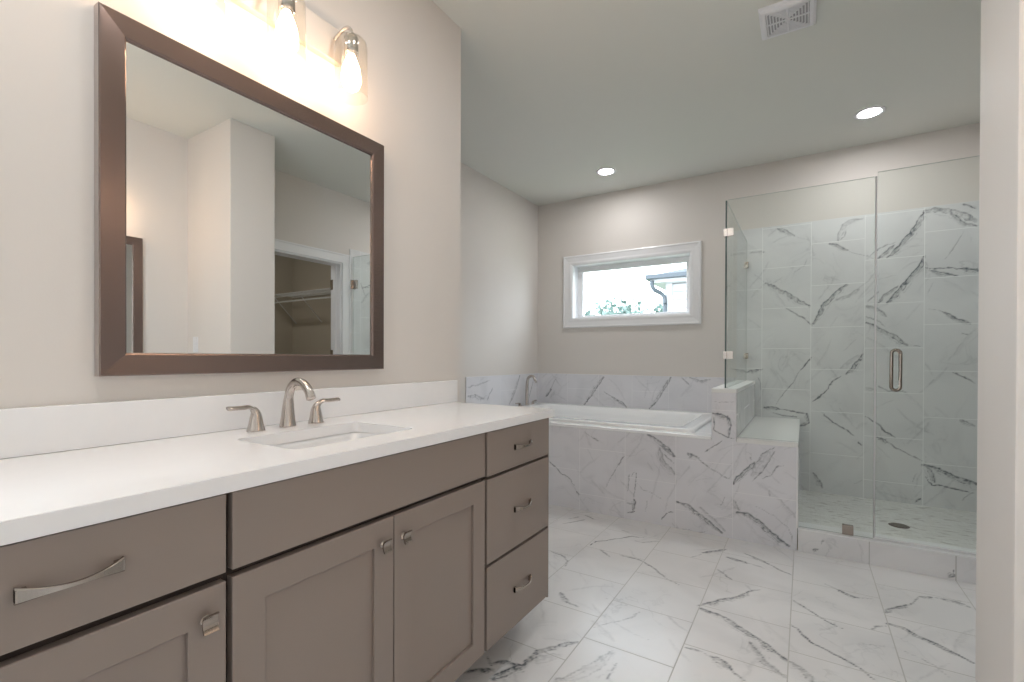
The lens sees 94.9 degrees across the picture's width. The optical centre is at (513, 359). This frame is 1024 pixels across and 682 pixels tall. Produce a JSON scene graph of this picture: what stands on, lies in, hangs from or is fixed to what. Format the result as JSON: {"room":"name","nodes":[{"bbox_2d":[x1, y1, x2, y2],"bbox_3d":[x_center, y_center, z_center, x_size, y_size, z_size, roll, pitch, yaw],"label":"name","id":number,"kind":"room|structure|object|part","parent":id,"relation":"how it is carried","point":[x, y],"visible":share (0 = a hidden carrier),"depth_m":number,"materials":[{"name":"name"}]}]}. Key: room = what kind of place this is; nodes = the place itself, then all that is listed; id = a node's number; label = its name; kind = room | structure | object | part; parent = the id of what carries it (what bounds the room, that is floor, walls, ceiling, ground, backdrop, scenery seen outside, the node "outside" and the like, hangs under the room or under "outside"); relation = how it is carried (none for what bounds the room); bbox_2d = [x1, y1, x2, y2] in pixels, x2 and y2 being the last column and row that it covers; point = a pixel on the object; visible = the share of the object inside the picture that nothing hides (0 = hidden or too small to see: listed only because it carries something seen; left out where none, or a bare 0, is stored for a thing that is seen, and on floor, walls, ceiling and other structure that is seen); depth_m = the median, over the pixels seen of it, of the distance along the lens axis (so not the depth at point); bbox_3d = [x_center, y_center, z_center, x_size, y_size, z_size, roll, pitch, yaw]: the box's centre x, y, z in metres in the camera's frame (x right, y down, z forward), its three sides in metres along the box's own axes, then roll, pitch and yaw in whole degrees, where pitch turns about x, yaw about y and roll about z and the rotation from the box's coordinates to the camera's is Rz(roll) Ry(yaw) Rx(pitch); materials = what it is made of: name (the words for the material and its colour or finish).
{"room":"bathroom","nodes":[
{"label":"bathroom","id":0,"kind":"room"},
{"bbox_2d":[0,0,460,408],"bbox_3d":[-1.686,-0.267,1.193,1.200,2.762,3.458,0,0,32],"label":"wall","id":1,"kind":"structure","parent":0,"point":[410,105],"depth_m":1.37,"materials":[{"name":"white paint"}]},
{"bbox_2d":[0,380,457,458],"bbox_3d":[-0.766,0.156,1.522,0.019,0.106,1.842,0,0,32],"label":"backsplash","id":2,"kind":"structure","parent":1,"relation":"attached to","point":[24,431],"depth_m":1.26,"materials":[{"name":"white stone"}]},
{"bbox_2d":[94,2,383,376],"bbox_3d":[-0.766,-0.407,1.509,0.030,0.894,0.896,0,0,32],"label":"framed mirror","id":3,"kind":"object","parent":1,"relation":"attached to","point":[239,225],"visible":1,"depth_m":1.36,"materials":[{"name":"brown wood"}]},
{"bbox_3d":[-0.986,-0.406,1.153,0.030,0.894,0.058,0,0,32],"label":"frame rail","id":4,"kind":"part","parent":3,"relation":"part of","materials":[{"name":"brown wood"}]},
{"bbox_3d":[-0.767,0.011,1.511,0.030,0.058,0.896,0,0,32],"label":"frame rail","id":5,"kind":"part","parent":3,"relation":"part of","materials":[{"name":"brown wood"}]},
{"bbox_3d":[-0.764,-0.825,1.507,0.030,0.058,0.896,0,0,32],"label":"frame rail","id":6,"kind":"part","parent":3,"relation":"part of","materials":[{"name":"brown wood"}]},
{"bbox_3d":[-0.545,-0.408,1.865,0.030,0.894,0.058,0,0,32],"label":"frame rail","id":7,"kind":"part","parent":3,"relation":"part of","materials":[{"name":"brown wood"}]},
{"bbox_2d":[179,0,367,105],"bbox_3d":[-0.717,-1.052,1.448,0.170,0.276,0.592,0,0,32],"label":"vanity light","id":8,"kind":"object","parent":1,"relation":"attached to","point":[293,23],"visible":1,"depth_m":1.59,"materials":[{"name":"silver metal"}]},
{"bbox_3d":[-0.818,-0.995,1.229,0.066,0.119,0.066,0,0,32],"label":"bulb","id":9,"kind":"part","parent":8,"relation":"part of","materials":[{"name":"white glass"}]},
{"bbox_3d":[-0.775,-1.130,1.490,0.025,0.121,0.530,0,0,32],"label":"plate","id":10,"kind":"part","parent":8,"relation":"part of","materials":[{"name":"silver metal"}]},
{"bbox_2d":[278,0,294,16],"bbox_3d":[-0.692,-1.091,1.433,0.048,0.071,0.048,0,0,32],"label":"socket","id":11,"kind":"object","parent":8,"relation":"attached to","point":[287,7],"depth_m":1.42,"materials":[{"name":"silver metal"}]},
{"bbox_3d":[-0.692,-0.995,1.433,0.066,0.119,0.066,0,0,32],"label":"bulb","id":12,"kind":"part","parent":8,"relation":"part of","materials":[{"name":"white glass"}]},
{"bbox_3d":[-0.601,-1.147,1.659,0.100,0.049,0.013,0,0,32],"label":"arm","id":13,"kind":"part","parent":8,"relation":"part of","materials":[{"name":"silver metal"}]},
{"bbox_2d":[344,32,357,58],"bbox_3d":[-0.566,-1.092,1.637,0.048,0.071,0.048,0,0,32],"label":"socket","id":14,"kind":"object","parent":8,"relation":"attached to","point":[350,38],"depth_m":1.62,"materials":[{"name":"silver metal"}]},
{"bbox_3d":[-0.566,-1.015,1.637,0.112,0.202,0.112,0,0,32],"label":"lamp shade","id":15,"kind":"part","parent":8,"relation":"part of","materials":[{"name":"clear glass"}]},
{"bbox_3d":[-0.566,-0.996,1.638,0.066,0.119,0.066,0,0,32],"label":"bulb","id":16,"kind":"part","parent":8,"relation":"part of","materials":[{"name":"white glass"}]},
{"bbox_2d":[460,163,537,402],"bbox_3d":[-0.512,-0.278,4.042,0.200,2.762,2.622,0,0,32],"label":"wall","id":17,"kind":"structure","parent":0,"point":[499,226],"depth_m":4.41,"materials":[{"name":"white paint"}]},
{"bbox_2d":[466,373,537,405],"bbox_3d":[-0.072,0.316,4.551,0.001,0.328,1.265,0,0,32],"label":"tiled wall","id":18,"kind":"structure","parent":0,"point":[507,390],"depth_m":4.48,"materials":[{"name":"tile"}]},
{"bbox_2d":[465,373,729,412],"bbox_3d":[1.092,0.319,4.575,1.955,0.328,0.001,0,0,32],"label":"tiled wall","id":19,"kind":"structure","parent":0,"point":[691,394],"depth_m":4.55,"materials":[{"name":"tile"}]},
{"bbox_2d":[549,425,796,550],"bbox_3d":[0.620,0.808,3.382,2.433,0.604,0.001,0,0,32],"label":"wall","id":20,"kind":"structure","parent":0,"point":[734,490],"depth_m":3.08,"materials":[{"name":"tile"}]},
{"bbox_2d":[432,0,980,205],"bbox_3d":[0.919,-1.700,1.208,5.600,0.120,6.470,0,0,32],"label":"ceiling","id":21,"kind":"structure","parent":0,"point":[555,93],"depth_m":2.82,"materials":[{"name":"white paint"}]},
{"bbox_2d":[596,167,615,175],"bbox_3d":[0.813,-1.652,4.136,0.176,0.007,0.176,0,0,32],"label":"recessed light","id":22,"kind":"object","parent":21,"relation":"in","point":[606,171],"visible":1,"depth_m":4.13,"materials":[{"name":"white plastic"}]},
{"bbox_2d":[758,0,816,39],"bbox_3d":[1.308,-1.632,2.243,0.232,0.024,0.232,0,0,32],"label":"exhaust fan","id":23,"kind":"object","parent":21,"relation":"attached to","point":[785,16],"visible":1,"depth_m":2.23,"materials":[{"name":"white plastic"}]},
{"bbox_2d":[766,1,808,36],"bbox_3d":[1.308,-1.623,2.243,0.172,0.005,0.172,0,0,32],"label":"grille","id":24,"kind":"object","parent":23,"relation":"attached to","point":[792,17],"depth_m":2.24,"materials":[{"name":"white plastic"}]},
{"bbox_2d":[853,105,885,119],"bbox_3d":[2.372,-1.641,3.131,0.176,0.007,0.176,0,0,32],"label":"recessed light","id":25,"kind":"object","parent":21,"relation":"in","point":[873,111],"visible":1,"depth_m":3.13,"materials":[{"name":"white plastic"}]},
{"bbox_2d":[454,504,975,681],"bbox_3d":[-0.107,1.120,1.081,3.620,0.001,4.720,0,0,32],"label":"floor","id":26,"kind":"structure","parent":0,"point":[628,600],"depth_m":2.04,"materials":[{"name":"tile"}]},
{"bbox_2d":[0,494,225,681],"bbox_3d":[-0.868,0.682,0.816,0.555,0.872,0.460,0,0,32],"label":"base cabinet","id":27,"kind":"object","parent":26,"relation":"on","point":[141,597],"visible":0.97,"depth_m":0.74,"materials":[{"name":"beige paint"}]},
{"bbox_3d":[-0.637,0.321,0.683,0.026,0.023,0.121,0,0,32],"label":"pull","id":28,"kind":"part","parent":27,"relation":"part of","materials":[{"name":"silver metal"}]},
{"bbox_3d":[-0.662,0.705,0.690,0.020,0.584,0.449,0,0,32],"label":"door","id":29,"kind":"part","parent":27,"relation":"part of","materials":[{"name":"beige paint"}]},
{"bbox_3d":[-0.544,0.470,0.840,0.020,0.031,0.025,0,0,32],"label":"knob","id":30,"kind":"part","parent":27,"relation":"part of","materials":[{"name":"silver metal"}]},
{"bbox_2d":[223,433,484,681],"bbox_3d":[-0.529,0.680,1.369,0.550,0.872,0.834,0,0,32],"label":"base cabinet","id":31,"kind":"object","parent":26,"relation":"on","point":[372,570],"visible":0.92,"depth_m":1.16,"materials":[{"name":"beige paint"}]},
{"bbox_2d":[0,380,554,545],"bbox_3d":[-0.536,0.174,1.380,0.561,0.138,1.842,0,0,32],"label":"countertop","id":32,"kind":"structure","parent":31,"relation":"on","point":[70,466],"depth_m":1.09,"materials":[{"name":"white stone"}]},
{"bbox_2d":[226,378,339,431],"bbox_3d":[-0.661,0.133,1.440,0.156,0.155,0.364,0,0,32],"label":"faucet","id":33,"kind":"object","parent":32,"relation":"on","point":[256,424],"visible":1,"depth_m":1.45,"materials":[{"name":"silver metal"}]},
{"bbox_3d":[-0.773,0.171,1.359,0.051,0.078,0.108,0,0,32],"label":"handle","id":34,"kind":"part","parent":33,"relation":"part of","materials":[{"name":"silver metal"}]},
{"bbox_3d":[-0.660,0.133,1.440,0.155,0.155,0.050,0,0,32],"label":"spout","id":35,"kind":"part","parent":33,"relation":"part of","materials":[{"name":"silver metal"}]},
{"bbox_3d":[-0.638,0.170,1.577,0.051,0.078,0.107,0,0,32],"label":"handle","id":36,"kind":"part","parent":33,"relation":"part of","materials":[{"name":"silver metal"}]},
{"bbox_2d":[270,432,381,448],"bbox_3d":[-0.520,0.304,1.342,0.303,0.120,0.437,0,0,32],"label":"sink","id":37,"kind":"object","parent":32,"relation":"in","point":[314,442],"visible":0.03,"depth_m":1.48,"materials":[{"name":"white ceramic"}]},
{"bbox_3d":[-0.431,0.703,1.064,0.020,0.586,0.408,0,0,32],"label":"door","id":38,"kind":"part","parent":31,"relation":"part of","materials":[{"name":"beige paint"}]},
{"bbox_3d":[-0.321,0.322,1.238,0.020,0.146,0.822,0,0,32],"label":"false drawer","id":39,"kind":"part","parent":31,"relation":"part of","materials":[{"name":"beige paint"}]},
{"bbox_3d":[-0.324,0.474,1.195,0.020,0.031,0.025,0,0,32],"label":"knob","id":40,"kind":"part","parent":31,"relation":"part of","materials":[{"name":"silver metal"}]},
{"bbox_3d":[-0.286,0.473,1.257,0.020,0.031,0.025,0,0,32],"label":"knob","id":41,"kind":"part","parent":31,"relation":"part of","materials":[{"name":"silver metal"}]},
{"bbox_3d":[-0.214,0.702,1.415,0.020,0.586,0.412,0,0,32],"label":"door","id":42,"kind":"part","parent":31,"relation":"part of","materials":[{"name":"beige paint"}]},
{"bbox_2d":[481,418,548,651],"bbox_3d":[-0.187,0.678,1.917,0.555,0.872,0.458,0,0,32],"label":"base cabinet","id":43,"kind":"object","parent":26,"relation":"on","point":[516,478],"visible":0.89,"depth_m":1.74,"materials":[{"name":"beige paint"}]},
{"bbox_3d":[0.019,0.554,1.789,0.020,0.288,0.444,0,0,32],"label":"drawer","id":44,"kind":"part","parent":43,"relation":"part of","materials":[{"name":"beige paint"}]},
{"bbox_3d":[0.018,0.851,1.791,0.020,0.285,0.444,0,0,32],"label":"drawer","id":45,"kind":"part","parent":43,"relation":"part of","materials":[{"name":"beige paint"}]},
{"bbox_3d":[0.019,0.323,1.788,0.020,0.152,0.444,0,0,32],"label":"drawer","id":46,"kind":"part","parent":43,"relation":"part of","materials":[{"name":"beige paint"}]},
{"bbox_3d":[0.043,0.855,1.788,0.026,0.023,0.121,0,0,32],"label":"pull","id":47,"kind":"part","parent":43,"relation":"part of","materials":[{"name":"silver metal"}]},
{"bbox_3d":[0.044,0.556,1.786,0.026,0.023,0.121,0,0,32],"label":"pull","id":48,"kind":"part","parent":43,"relation":"part of","materials":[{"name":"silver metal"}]},
{"bbox_3d":[0.045,0.325,1.785,0.026,0.023,0.121,0,0,32],"label":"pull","id":49,"kind":"part","parent":43,"relation":"part of","materials":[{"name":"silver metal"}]},
{"bbox_3d":[-0.079,0.620,2.116,0.528,0.758,0.008,0,0,32],"label":"panel","id":50,"kind":"part","parent":43,"relation":"part of","materials":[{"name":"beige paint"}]},
{"bbox_2d":[712,392,735,441],"bbox_3d":[1.319,0.359,2.948,0.141,0.304,0.001,0,0,32],"label":"wall","id":51,"kind":"structure","parent":0,"point":[723,404],"depth_m":2.95,"materials":[{"name":"tile"}]},
{"bbox_2d":[736,384,754,441],"bbox_3d":[1.716,0.357,3.455,0.001,0.304,1.280,0,0,32],"label":"wall","id":52,"kind":"structure","parent":0,"point":[745,399],"depth_m":3.31,"materials":[{"name":"tile"}]},
{"bbox_2d":[538,123,979,377],"bbox_3d":[2.520,-0.167,3.814,5.600,2.962,0.180,0,0,32],"label":"wall","id":53,"kind":"structure","parent":0,"point":[691,209],"depth_m":4.20,"materials":[{"name":"white paint"}]},
{"bbox_2d":[563,241,700,327],"bbox_3d":[1.144,-0.695,4.638,1.360,0.745,0.184,0,0,32],"label":"window","id":54,"kind":"structure","parent":53,"relation":"in","point":[574,267],"depth_m":4.58,"materials":[{"name":"white wood"}]},
{"bbox_3d":[1.169,-0.692,4.675,1.140,0.545,0.035,0,0,32],"label":"sash","id":55,"kind":"part","parent":54,"relation":"part of","materials":[{"name":"white"}]},
{"bbox_2d":[748,200,978,229],"bbox_3d":[2.589,-0.021,3.662,1.546,2.172,0.008,0,0,32],"label":"trim","id":56,"kind":"structure","parent":53,"relation":"attached to","point":[978,200],"depth_m":3.64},
{"bbox_2d":[797,445,798,531],"bbox_3d":[1.992,0.813,3.286,0.001,0.604,1.280,0,0,32],"label":"wall","id":57,"kind":"structure","parent":0,"point":[798,445],"depth_m":3.27,"materials":[{"name":"tile"}]},
{"bbox_2d":[796,447,798,527],"bbox_3d":[1.655,0.748,2.741,0.010,0.471,0.010,0,0,32],"label":"trim","id":58,"kind":"structure","parent":57,"relation":"attached to","point":[797,450],"depth_m":2.74,"materials":[{"name":"white tile"}]},
{"bbox_2d":[742,201,978,511],"bbox_3d":[2.585,-0.020,3.657,1.544,2.170,0.001,0,0,32],"label":"wall","id":59,"kind":"structure","parent":0,"point":[811,291],"depth_m":3.55,"materials":[{"name":"stone"}]},
{"bbox_2d":[797,490,976,549],"bbox_3d":[2.486,1.080,3.055,1.086,0.035,1.135,0,0,32],"label":"floor","id":60,"kind":"structure","parent":0,"point":[951,527],"depth_m":3.14,"materials":[{"name":"tile"}]},
{"bbox_2d":[888,522,909,528],"bbox_3d":[2.465,1.061,3.006,0.110,0.004,0.110,0,0,32],"label":"shower drain","id":61,"kind":"object","parent":60,"relation":"on","point":[898,525],"visible":1,"depth_m":3.00,"materials":[{"name":"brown metal"}]},
{"bbox_2d":[798,530,975,583],"bbox_3d":[2.118,1.057,2.456,1.082,0.126,0.001,0,0,32],"label":"wall","id":62,"kind":"structure","parent":0,"point":[956,568],"depth_m":2.52,"materials":[{"name":"tile"}]},
{"bbox_2d":[975,0,1023,681],"bbox_3d":[1.650,-0.256,1.197,0.608,2.762,0.319,0,0,32],"label":"wall","id":63,"kind":"structure","parent":0,"point":[1000,423],"depth_m":1.31,"materials":[{"name":"white paint"}]},
{"bbox_3d":[0.958,0.656,3.922,2.428,0.905,1.264,0,0,32],"label":"wall","id":64,"kind":"structure","parent":0,"visible":0},
{"bbox_2d":[549,421,711,439],"bbox_3d":[0.759,0.493,4.044,1.959,0.020,1.282,0,0,32],"label":"tub deck","id":65,"kind":"object","parent":64,"relation":"on","point":[705,432],"visible":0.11,"depth_m":3.27,"materials":[{"name":"white stone"}]},
{"bbox_2d":[515,375,536,405],"bbox_3d":[0.184,0.316,4.743,0.168,0.323,0.416,0,0,32],"label":"tub faucet","id":66,"kind":"object","parent":65,"relation":"on","point":[529,376],"visible":0.88,"depth_m":4.76,"materials":[{"name":"silver metal"}]},
{"bbox_3d":[0.178,0.316,4.723,0.034,0.323,0.165,0,0,-40],"label":"spout","id":67,"kind":"part","parent":66,"relation":"part of","materials":[{"name":"silver metal"}]},
{"bbox_2d":[519,403,711,432],"bbox_3d":[0.750,0.675,4.059,1.744,0.425,1.104,0,0,32],"label":"bathtub","id":68,"kind":"object","parent":65,"relation":"in","point":[667,420],"visible":0.34,"depth_m":4.21,"materials":[{"name":"white plastic"}]},
{"bbox_2d":[711,380,754,392],"bbox_3d":[1.653,0.195,3.485,0.148,0.026,1.271,0,0,32],"label":"cap","id":69,"kind":"object","parent":64,"relation":"on","point":[743,385],"visible":0.73,"depth_m":3.07,"materials":[{"name":"stone"}]},
{"bbox_2d":[723,201,748,387],"bbox_3d":[1.672,-0.412,3.479,0.063,1.185,1.260,0,0,32],"label":"screen","id":70,"kind":"object","parent":69,"relation":"on","point":[738,264],"visible":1,"depth_m":3.39,"materials":[{"name":"clear glass"}]},
{"bbox_2d":[737,416,799,447],"bbox_3d":[1.853,0.499,3.362,0.327,0.027,1.271,0,0,32],"label":"shower bench","id":71,"kind":"object","parent":64,"relation":"on","point":[786,430],"visible":1,"depth_m":3.13,"materials":[{"name":"stone"}]},
{"label":"outside","id":72,"kind":"structure","parent":0,"visible":0},
{"bbox_3d":[15.781,4.277,28.350,60.000,0.100,55.200,0,0,32],"label":"ground","id":73,"kind":"structure","parent":72,"visible":0},
{"bbox_2d":[585,296,646,315],"bbox_3d":[3.208,1.179,14.472,2.302,6.171,2.303,0,0,32],"label":"tree","id":74,"kind":"object","parent":73,"relation":"on","point":[627,309],"visible":0.23,"depth_m":14.24,"materials":[{"name":"green plant"}]},
{"bbox_2d":[645,303,662,312],"bbox_3d":[5.191,1.155,16.075,1.749,6.214,1.676,0,0,32],"label":"tree","id":75,"kind":"object","parent":73,"relation":"on","point":[656,309],"visible":0.02,"depth_m":16.04,"materials":[{"name":"green plant"}]},
{"bbox_2d":[645,268,685,311],"bbox_3d":[6.513,0.947,9.379,6.250,6.700,5.600,0,0,32],"label":"house","id":76,"kind":"structure","parent":73,"relation":"on","point":[673,283],"depth_m":8.66,"materials":[{"name":"white"}]},
{"bbox_3d":[2.365,0.049,1.706,0.175,2.150,0.990,0,0,32],"label":"door","id":77,"kind":"structure","parent":0,"visible":0},
{"bbox_2d":[875,155,979,554],"bbox_3d":[2.281,-0.018,2.373,0.710,2.003,0.079,0,0,30],"label":"shower door","id":78,"kind":"structure","parent":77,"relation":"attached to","point":[891,356],"depth_m":2.48,"materials":[{"name":"clear glass"}]},
{"bbox_3d":[2.039,0.057,2.512,0.055,0.230,0.078,0,0,32],"label":"handle","id":79,"kind":"part","parent":78,"relation":"part of","materials":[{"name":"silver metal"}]},
{"bbox_3d":[0.909,1.224,1.223,5.600,0.196,6.470,0,0,32],"label":"floor slab","id":80,"kind":"structure","parent":0,"visible":0},
{"bbox_3d":[2.154,1.057,2.514,1.082,0.125,0.124,0,0,32],"label":"shower curb","id":81,"kind":"object","parent":80,"relation":"on","visible":0},
{"bbox_2d":[798,521,975,558],"bbox_3d":[2.153,0.990,2.511,1.082,0.009,0.139,0,0,32],"label":"cap","id":82,"kind":"object","parent":81,"relation":"on","point":[803,524],"visible":0.61,"depth_m":2.57,"materials":[{"name":"white tile"}]},
{"bbox_2d":[727,176,876,538],"bbox_3d":[1.664,-0.010,2.766,0.747,1.982,0.026,0,0,32],"label":"screen","id":83,"kind":"object","parent":82,"relation":"on","point":[847,529],"visible":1,"depth_m":2.57,"materials":[{"name":"clear glass"}]}
]}

